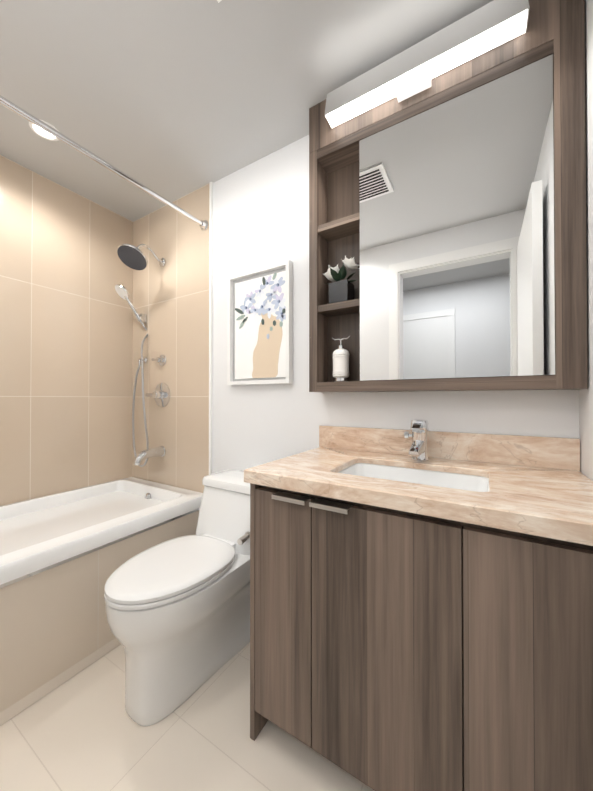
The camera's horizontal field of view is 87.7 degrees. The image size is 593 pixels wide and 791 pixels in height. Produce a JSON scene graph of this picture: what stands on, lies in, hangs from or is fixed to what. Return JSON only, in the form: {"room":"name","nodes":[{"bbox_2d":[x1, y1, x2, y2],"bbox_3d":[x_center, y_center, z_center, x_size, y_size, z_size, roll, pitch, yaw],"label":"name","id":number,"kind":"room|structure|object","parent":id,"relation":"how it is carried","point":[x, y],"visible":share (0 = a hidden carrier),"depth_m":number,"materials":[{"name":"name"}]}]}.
{"room":"bathroom","nodes":[
{"label":"bathroom","id":0,"kind":"room"},
{"bbox_2d":[0,642,373,790],"bbox_3d":[-0.423,1.149,0.118,3.780,0.100,3.090,0,-1,31],"label":"floor","id":1,"kind":"structure","parent":0,"point":[82,730],"depth_m":0.97,"materials":[{"name":"tile"}]},
{"bbox_2d":[0,477,202,725],"bbox_3d":[-1.242,0.841,1.389,0.800,0.534,1.504,0,-1,31],"label":"bathtub","id":2,"kind":"object","parent":1,"relation":"on","point":[64,556],"visible":0.81,"depth_m":1.28,"materials":[{"name":"white plastic"}]},
{"bbox_2d":[104,469,249,725],"bbox_3d":[-0.400,0.756,1.319,0.424,0.705,0.772,0,-1,31],"label":"toilet","id":3,"kind":"object","parent":1,"relation":"on","point":[178,613],"visible":0.79,"depth_m":1.12,"materials":[{"name":"white ceramic"}]},
{"bbox_2d":[244,425,592,790],"bbox_3d":[0.365,0.621,0.983,0.917,0.969,0.554,0,-1,31],"label":"bathroom vanity","id":4,"kind":"object","parent":1,"relation":"on","point":[421,625],"visible":1,"depth_m":0.76,"materials":[{"name":"dark wood"},{"name":"marble"}]},
{"bbox_2d":[404,419,428,460],"bbox_3d":[0.423,0.163,1.112,0.084,0.148,0.151,0,-1,31],"label":"faucet","id":5,"kind":"object","parent":4,"relation":"on","point":[418,435],"visible":1,"depth_m":1.11,"materials":[{"name":"silver metal"}]},
{"bbox_2d":[0,0,492,221],"bbox_3d":[-0.423,-1.341,0.140,3.780,0.100,3.090,0,-1,31],"label":"ceiling","id":6,"kind":"structure","parent":0,"point":[171,100],"depth_m":1.24,"materials":[{"name":"grey paint"}]},
{"bbox_2d":[29,119,58,140],"bbox_3d":[-1.209,-1.275,1.486,0.120,0.006,0.120,0,-1,31],"label":"recessed light","id":7,"kind":"object","parent":6,"relation":"in","point":[37,130],"visible":0.58,"depth_m":1.49,"materials":[{"name":"white plastic"}]},
{"bbox_2d":[212,135,578,473],"bbox_3d":[-0.116,-0.082,1.679,2.700,2.390,0.120,0,-1,31],"label":"wall","id":8,"kind":"structure","parent":0,"point":[260,212],"depth_m":1.56,"materials":[{"name":"white paint"}]},
{"bbox_2d":[132,183,208,492],"bbox_3d":[-0.855,-0.079,2.051,0.790,2.390,0.010,0,-1,31],"label":"wall tile","id":9,"kind":"structure","parent":8,"relation":"attached to","point":[171,298],"depth_m":2.00,"materials":[{"name":"beige tile"}]},
{"bbox_2d":[0,95,208,230],"bbox_3d":[-0.942,-1.031,1.227,0.060,0.060,1.516,0,-1,31],"label":"shower rail","id":10,"kind":"object","parent":9,"relation":"attached to","point":[34,120],"visible":1,"depth_m":1.32,"materials":[{"name":"silver metal"}]},
{"bbox_2d":[115,284,148,466],"bbox_3d":[-1.082,-0.126,2.083,0.226,1.220,0.202,0,-1,31],"label":"shower","id":11,"kind":"object","parent":9,"relation":"attached to","point":[123,293],"visible":0.94,"depth_m":2.10,"materials":[{"name":"silver metal"}]},
{"bbox_2d":[117,244,165,270],"bbox_3d":[-0.965,-0.877,1.945,0.174,0.171,0.294,0,-1,31],"label":"shower head","id":12,"kind":"object","parent":9,"relation":"attached to","point":[132,256],"visible":1,"depth_m":1.89},
{"bbox_2d":[133,446,165,464],"bbox_3d":[-0.948,0.384,1.981,0.072,0.099,0.196,0,-1,31],"label":"tub spout","id":13,"kind":"object","parent":9,"relation":"attached to","point":[141,457],"visible":1,"depth_m":1.96,"materials":[{"name":"silver metal"}]},
{"bbox_2d":[145,383,169,406],"bbox_3d":[-0.928,-0.004,2.049,0.197,0.164,0.064,0,-1,31],"label":"valve","id":14,"kind":"object","parent":9,"relation":"attached to","point":[160,394],"visible":1,"depth_m":2.04,"materials":[{"name":"silver metal"}]},
{"bbox_2d":[151,355,165,365],"bbox_3d":[-0.923,-0.236,2.062,0.112,0.076,0.042,0,-1,31],"label":"diverter","id":15,"kind":"object","parent":9,"relation":"attached to","point":[161,359],"visible":1,"depth_m":2.05,"materials":[{"name":"silver metal"}]},
{"bbox_2d":[209,182,212,474],"bbox_3d":[-0.511,-0.081,1.841,0.016,2.390,0.013,0,-1,31],"label":"trim","id":16,"kind":"structure","parent":8,"relation":"attached to","point":[210,308],"depth_m":1.84,"materials":[{"name":"white"}]},
{"bbox_2d":[227,260,292,384],"bbox_3d":[-0.204,-0.364,1.643,0.410,0.610,0.034,0,-1,31],"label":"picture frame","id":17,"kind":"object","parent":8,"relation":"attached to","point":[259,325],"visible":0.98,"depth_m":1.63,"materials":[{"name":"white"}]},
{"bbox_2d":[309,0,587,391],"bbox_3d":[0.478,-0.648,1.183,0.915,1.262,0.117,0,-1,31],"label":"upper cabinet","id":18,"kind":"object","parent":8,"relation":"attached to","point":[447,210],"visible":0.96,"depth_m":1.06,"materials":[{"name":"brown wood"}]},
{"bbox_2d":[332,336,349,381],"bbox_3d":[0.194,-0.158,1.345,0.087,0.199,0.075,0,-1,31],"label":"soap dispenser","id":19,"kind":"object","parent":18,"relation":"in","point":[341,357],"visible":0.98,"depth_m":1.32,"materials":[{"name":"white ceramic"}]},
{"bbox_2d":[323,256,359,303],"bbox_3d":[0.191,-0.489,1.326,0.167,0.189,0.116,0,-1,31],"label":"flower vase","id":20,"kind":"object","parent":18,"relation":"in","point":[340,290],"visible":1,"depth_m":1.31,"materials":[{"name":"black ceramic"}]},
{"bbox_2d":[324,0,529,127],"bbox_3d":[0.418,-1.167,1.113,0.670,0.110,0.070,0,-1,31],"label":"sconce","id":21,"kind":"object","parent":18,"relation":"attached to","point":[411,71],"visible":1,"depth_m":1.06,"materials":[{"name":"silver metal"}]},
{"bbox_2d":[579,0,592,480],"bbox_3d":[0.532,-0.095,0.258,0.120,2.390,1.640,0,-1,31],"label":"wall","id":22,"kind":"structure","parent":0,"point":[586,427],"depth_m":0.89,"materials":[{"name":"white paint"}]},
{"bbox_3d":[-1.675,-0.083,1.594,0.120,2.390,1.640,0,-1,31],"label":"wall","id":23,"kind":"structure","parent":0,"visible":0},
{"bbox_2d":[0,155,132,505],"bbox_3d":[-1.588,-0.083,1.612,0.010,2.390,1.520,0,-1,31],"label":"wall tile","id":24,"kind":"structure","parent":23,"relation":"attached to","point":[66,338],"depth_m":1.87,"materials":[{"name":"beige tile"}]}
]}

